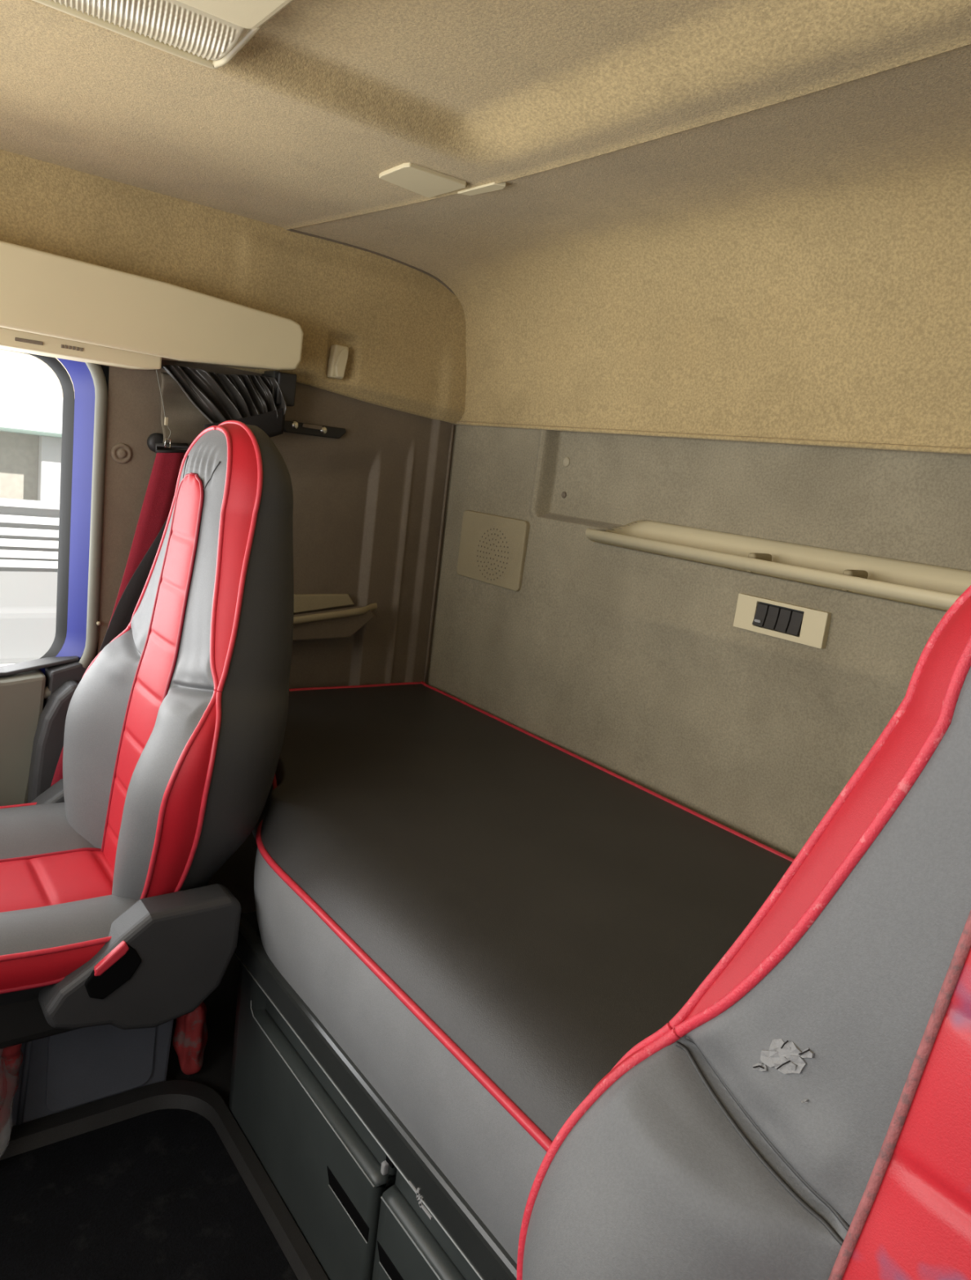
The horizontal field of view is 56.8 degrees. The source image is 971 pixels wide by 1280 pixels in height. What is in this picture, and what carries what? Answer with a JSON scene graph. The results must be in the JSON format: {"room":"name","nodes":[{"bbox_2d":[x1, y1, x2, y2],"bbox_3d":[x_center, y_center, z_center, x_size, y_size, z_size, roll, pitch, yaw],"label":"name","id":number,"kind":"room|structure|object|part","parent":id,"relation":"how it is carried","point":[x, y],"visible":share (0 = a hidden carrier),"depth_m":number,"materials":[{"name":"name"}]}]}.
{"room":"vehicle interior","nodes":[
{"label":"vehicle interior","id":0,"kind":"room"},
{"bbox_2d":[165,953,239,1108],"bbox_3d":[-0.372,1.016,1.058,2.030,0.040,2.320,-1,13,-37],"label":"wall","id":1,"kind":"structure","parent":0,"point":[215,1071],"depth_m":1.84,"materials":[{"name":"plastic"}]},
{"bbox_2d":[0,420,293,1128],"bbox_3d":[-0.760,0.239,1.442,0.817,1.242,0.605,-1,13,-37],"label":"seat","id":2,"kind":"object","parent":1,"relation":"on","point":[113,931],"visible":1,"depth_m":1.42,"materials":[{"name":"grey leather"}]},
{"bbox_3d":[-0.815,0.487,1.474,0.560,0.132,0.450,-1,13,-37],"label":"seat frame","id":3,"kind":"part","parent":2,"relation":"part of","materials":[{"name":"black plastic"}]},
{"bbox_2d":[0,802,137,955],"bbox_3d":[-0.855,0.398,1.418,0.630,0.096,0.536,-1,13,-37],"label":"seat cushion","id":4,"kind":"object","parent":2,"relation":"on","point":[60,895],"depth_m":1.49,"materials":[{"name":"red leather"}]},
{"bbox_3d":[-0.672,0.703,1.581,0.180,0.245,0.022,-1,13,-37],"label":"pedestal panel","id":5,"kind":"part","parent":2,"relation":"part of","materials":[{"name":"grey plastic"}]},
{"bbox_3d":[-0.572,0.048,1.534,0.182,0.826,0.550,-1,13,-37],"label":"backrest","id":6,"kind":"part","parent":2,"relation":"part of","materials":[{"name":"grey leather"}]},
{"bbox_2d":[0,1080,328,1279],"bbox_3d":[-0.672,0.964,0.951,1.144,0.029,1.108,-1,13,-37],"label":"floor mat","id":7,"kind":"object","parent":1,"relation":"on","point":[160,1180],"visible":1,"depth_m":1.43,"materials":[{"name":"plastic"}]},
{"bbox_2d":[0,1043,22,1145],"bbox_3d":[-0.802,0.719,1.405,0.144,0.296,0.091,-1,13,-37],"label":"wrapped bundle","id":8,"kind":"object","parent":7,"relation":"on","point":[11,1057],"visible":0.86,"depth_m":1.43,"materials":[{"name":"red fabric"}]},
{"bbox_2d":[172,1001,208,1075],"bbox_3d":[-0.565,0.759,1.723,0.061,0.168,0.067,7,11,-2],"label":"wrapper","id":9,"kind":"object","parent":1,"relation":"on","point":[190,1037],"visible":0.84,"depth_m":1.70,"materials":[{"name":"red plastic"}]},
{"bbox_2d":[228,911,516,1279],"bbox_3d":[0.267,0.850,1.146,0.637,0.404,1.657,-1,13,-37],"label":"storage cabinet","id":10,"kind":"object","parent":1,"relation":"on","point":[366,1199],"visible":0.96,"depth_m":1.29,"materials":[{"name":"dark grey plastic"}]},
{"bbox_2d":[252,681,794,1263],"bbox_3d":[0.175,0.473,1.325,0.741,0.242,2.206,-1,13,-37],"label":"mattress","id":11,"kind":"object","parent":10,"relation":"on","point":[484,915],"visible":0.67,"depth_m":1.25,"materials":[{"name":"black leather"}]},
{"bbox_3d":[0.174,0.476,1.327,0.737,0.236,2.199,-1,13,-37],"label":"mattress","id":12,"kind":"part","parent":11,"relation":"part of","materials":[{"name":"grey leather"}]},
{"bbox_2d":[516,585,970,1279],"bbox_3d":[0.059,0.544,0.360,0.817,1.242,0.605,-1,13,-37],"label":"seat","id":13,"kind":"object","parent":1,"relation":"on","point":[804,1113],"visible":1,"depth_m":0.55,"materials":[{"name":"grey leather"}]},
{"bbox_2d":[0,149,466,913],"bbox_3d":[-0.945,-0.080,1.766,2.000,1.700,0.124,-1,13,-37],"label":"wall","id":14,"kind":"structure","parent":0,"point":[403,331],"depth_m":2.06,"materials":[{"name":"brown plastic"}]},
{"bbox_2d":[0,656,87,806],"bbox_3d":[-1.340,0.398,1.613,1.170,0.729,0.078,-1,13,-37],"label":"door","id":15,"kind":"structure","parent":14,"relation":"in","point":[23,684],"depth_m":1.81,"materials":[{"name":"grey plastic"}]},
{"bbox_3d":[-1.377,0.415,1.583,1.074,0.699,0.067,-1,13,-37],"label":"panel","id":16,"kind":"part","parent":15,"relation":"part of","materials":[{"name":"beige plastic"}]},
{"bbox_2d":[27,680,78,803],"bbox_3d":[-0.881,0.279,1.857,0.113,0.398,0.055,-1,13,-37],"label":"armrest","id":17,"kind":"object","parent":15,"relation":"attached to","point":[48,740],"visible":0.43,"depth_m":1.81,"materials":[{"name":"grey plastic"}]},
{"bbox_3d":[-0.933,0.395,1.917,0.154,0.721,0.061,-1,13,-37],"label":"corner trim","id":18,"kind":"part","parent":15,"relation":"part of","materials":[{"name":"grey plastic"}]},
{"bbox_2d":[3,349,109,698],"bbox_3d":[-1.192,-0.242,1.553,1.215,0.977,0.079,-1,13,-37],"label":"window frame","id":19,"kind":"structure","parent":14,"relation":"in","point":[84,417],"depth_m":1.82,"materials":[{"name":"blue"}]},
{"bbox_3d":[-1.195,-0.241,1.556,0.961,0.721,0.030,-1,13,-37],"label":"frame","id":20,"kind":"part","parent":19,"relation":"part of","materials":[{"name":"blue paint"}]},
{"bbox_2d":[50,432,188,786],"bbox_3d":[-0.763,-0.004,1.837,0.277,0.839,0.109,-1,13,-37],"label":"belt","id":21,"kind":"object","parent":14,"relation":"hanging from","point":[160,492],"visible":0.34,"depth_m":1.83,"materials":[{"name":"red fabric"}]},
{"bbox_2d":[111,443,132,463],"bbox_3d":[-0.736,-0.378,1.819,0.042,0.042,0.008,-1,13,-37],"label":"plug","id":22,"kind":"object","parent":14,"relation":"attached to","point":[121,453],"visible":1,"depth_m":1.82,"materials":[{"name":"brown plastic"}]},
{"bbox_2d":[0,240,303,369],"bbox_3d":[-1.024,-0.605,1.451,1.514,0.178,0.150,-1,13,-37],"label":"overhead storage compartment","id":23,"kind":"object","parent":14,"relation":"attached to","point":[53,305],"visible":1,"depth_m":1.65,"materials":[{"name":"beige plastic"}]},
{"bbox_3d":[-1.153,-0.540,1.401,1.245,0.040,0.106,-1,13,-37],"label":"rail","id":24,"kind":"part","parent":23,"relation":"part of","materials":[{"name":"beige plastic"}]},
{"bbox_2d":[262,370,297,406],"bbox_3d":[-0.447,-0.542,1.939,0.049,0.070,0.078,-1,13,-37],"label":"curtain bracket","id":25,"kind":"object","parent":14,"relation":"attached to","point":[286,382],"visible":0.74,"depth_m":1.91,"materials":[{"name":"black plastic"}]},
{"bbox_2d":[155,364,286,448],"bbox_3d":[-0.552,-0.472,1.857,0.265,0.174,0.089,-1,13,-37],"label":"curtain","id":26,"kind":"object","parent":25,"relation":"hanging from","point":[193,400],"visible":0.76,"depth_m":1.85,"materials":[{"name":"black fabric"}]},
{"bbox_3d":[-0.645,-0.476,1.794,0.041,0.153,0.002,-1,13,-37],"label":"cord","id":27,"kind":"part","parent":26,"relation":"part of","materials":[{"name":"grey fabric"}]},
{"bbox_3d":[-0.464,-0.543,1.933,0.015,0.070,0.066,-1,13,-37],"label":"clamp plate","id":28,"kind":"part","parent":25,"relation":"part of","materials":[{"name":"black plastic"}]},
{"bbox_2d":[283,420,346,438],"bbox_3d":[-0.398,-0.482,2.054,0.164,0.029,0.042,-1,13,-37],"label":"reading lamp","id":29,"kind":"object","parent":14,"relation":"attached to","point":[293,427],"visible":0.87,"depth_m":2.04,"materials":[{"name":"black plastic"}]},
{"bbox_2d":[302,423,322,430],"bbox_3d":[-0.393,-0.484,2.037,0.046,0.010,0.009,-1,13,-37],"label":"switch","id":30,"kind":"object","parent":29,"relation":"attached to","point":[304,426],"depth_m":2.03,"materials":[{"name":"brown plastic"}]},
{"bbox_2d":[292,593,377,640],"bbox_3d":[-0.419,-0.053,2.153,0.345,0.108,0.082,-1,13,-37],"label":"pocket","id":31,"kind":"object","parent":14,"relation":"attached to","point":[342,623],"visible":0.65,"depth_m":2.17,"materials":[{"name":"brown plastic"}]},
{"bbox_2d":[326,344,348,378],"bbox_3d":[-0.330,-0.624,2.015,0.039,0.072,0.034,-1,13,-37],"label":"coat hook","id":32,"kind":"object","parent":14,"relation":"attached to","point":[338,357],"visible":1,"depth_m":2.00,"materials":[{"name":"beige plastic"}]},
{"bbox_3d":[-0.324,-0.620,2.008,0.029,0.065,0.014,-1,13,-37],"label":"hook lever","id":33,"kind":"part","parent":32,"relation":"part of","materials":[{"name":"beige plastic"}]},
{"bbox_2d":[286,229,461,417],"bbox_3d":[-0.237,-0.710,2.060,0.495,0.329,0.006,-1,13,-37],"label":"trim","id":34,"kind":"structure","parent":14,"relation":"attached to","point":[291,230],"depth_m":2.00,"materials":[{"name":"tan felt"}]},
{"bbox_2d":[423,424,454,684],"bbox_3d":[-0.121,-0.213,2.313,0.007,0.672,0.007,13,12,29],"label":"trim","id":35,"kind":"structure","parent":14,"relation":"attached to","point":[452,425],"depth_m":2.31,"materials":[{"name":"brown plastic"}]},
{"bbox_2d":[0,0,970,230],"bbox_3d":[-0.360,-0.632,0.616,1.574,0.039,2.240,-1,13,-37],"label":"ceiling","id":36,"kind":"structure","parent":0,"point":[300,126],"depth_m":1.13,"materials":[{"name":"beige fabric"}]},
{"bbox_2d":[32,0,293,69],"bbox_3d":[-0.379,-0.662,0.750,0.505,0.078,0.484,-1,13,-37],"label":"ceiling lamp","id":37,"kind":"object","parent":36,"relation":"attached to","point":[210,33],"visible":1,"depth_m":0.97,"materials":[{"name":"beige plastic"}]},
{"bbox_2d":[378,162,466,197],"bbox_3d":[-0.105,-0.741,1.446,0.114,0.009,0.115,-1,13,-37],"label":"cover plate","id":38,"kind":"object","parent":36,"relation":"attached to","point":[424,181],"visible":1,"depth_m":1.43,"materials":[{"name":"beige plastic"}]},
{"bbox_2d":[457,182,506,195],"bbox_3d":[-0.004,-0.730,1.451,0.024,0.009,0.104,-2,14,-39],"label":"cover plate","id":39,"kind":"object","parent":36,"relation":"attached to","point":[493,186],"visible":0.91,"depth_m":1.44,"materials":[{"name":"beige plastic"}]},
{"bbox_2d":[290,44,970,448],"bbox_3d":[0.425,-0.476,1.240,0.567,0.362,2.220,-1,13,-37],"label":"wall","id":40,"kind":"structure","parent":0,"point":[797,268],"depth_m":1.46,"materials":[{"name":"beige fabric"}]},
{"bbox_2d":[426,424,970,858],"bbox_3d":[0.513,0.335,1.549,0.072,1.318,2.240,-1,13,-37],"label":"wall","id":41,"kind":"structure","parent":0,"point":[633,664],"depth_m":1.68,"materials":[{"name":"grey fabric"}]},
{"bbox_2d":[456,510,529,591],"bbox_3d":[0.015,-0.216,2.144,0.015,0.162,0.251,-1,13,-37],"label":"speaker","id":42,"kind":"object","parent":41,"relation":"in","point":[492,549],"visible":1,"depth_m":2.13,"materials":[{"name":"brown plastic"}]},
{"bbox_2d":[560,491,566,497],"bbox_3d":[0.173,-0.322,1.993,0.005,0.015,0.015,-1,13,-37],"label":"plug","id":43,"kind":"object","parent":41,"relation":"attached to","point":[563,495],"visible":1,"depth_m":1.99,"materials":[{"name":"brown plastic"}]},
{"bbox_2d":[562,457,569,466],"bbox_3d":[0.178,-0.394,1.986,0.005,0.022,0.022,-1,13,-37],"label":"plug","id":44,"kind":"object","parent":41,"relation":"attached to","point":[566,461],"visible":1,"depth_m":1.98,"materials":[{"name":"beige plastic"}]},
{"bbox_2d":[453,421,970,454],"bbox_3d":[0.572,-0.304,1.400,0.009,0.009,2.220,-1,13,-37],"label":"trim","id":45,"kind":"structure","parent":41,"relation":"attached to","point":[711,437],"depth_m":1.55,"materials":[{"name":"beige plastic"}]},
{"bbox_2d":[585,520,970,610],"bbox_3d":[0.716,-0.057,1.240,0.087,0.059,1.612,-1,13,-37],"label":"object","id":46,"kind":"object","parent":41,"relation":"attached to","point":[926,585],"visible":1,"depth_m":1.50,"materials":[{"name":"beige plastic"}]},
{"bbox_2d":[733,593,831,648],"bbox_3d":[0.493,-0.034,1.506,0.021,0.059,0.176,-1,13,-37],"label":"switch panel","id":47,"kind":"object","parent":41,"relation":"attached to","point":[803,625],"visible":1,"depth_m":1.50,"materials":[{"name":"beige plastic"}]},
{"label":"outside","id":48,"kind":"structure","parent":0,"visible":0},
{"bbox_3d":[-3.873,0.519,9.014,16.000,0.050,13.500,-1,13,-37],"label":"yard","id":49,"kind":"structure","parent":48,"visible":0},
{"bbox_2d":[0,571,57,666],"bbox_3d":[-2.604,0.503,5.324,4.400,1.651,1.530,-1,13,-37],"label":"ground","id":50,"kind":"structure","parent":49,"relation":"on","point":[28,599],"depth_m":4.66,"materials":[{"name":"white paint"}]},
{"bbox_2d":[0,497,59,572],"bbox_3d":[-2.855,-0.002,6.810,11.000,2.026,0.100,-1,13,-37],"label":"barrier","id":51,"kind":"object","parent":49,"relation":"on","point":[29,529],"visible":0.02,"depth_m":6.30,"materials":[{"name":"white metal"}]},
{"bbox_2d":[0,349,75,502],"bbox_3d":[-3.480,-1.899,8.424,12.000,4.981,0.820,-1,13,-37],"label":"building","id":52,"kind":"structure","parent":49,"relation":"on","point":[31,393],"depth_m":7.89,"materials":[{"name":"white paint"}]},
{"bbox_3d":[-3.969,-0.619,8.223,0.250,2.441,0.120,-1,13,-37],"label":"white post","id":53,"kind":"part","parent":52,"relation":"part of","materials":[{"name":"paint"}]}
]}

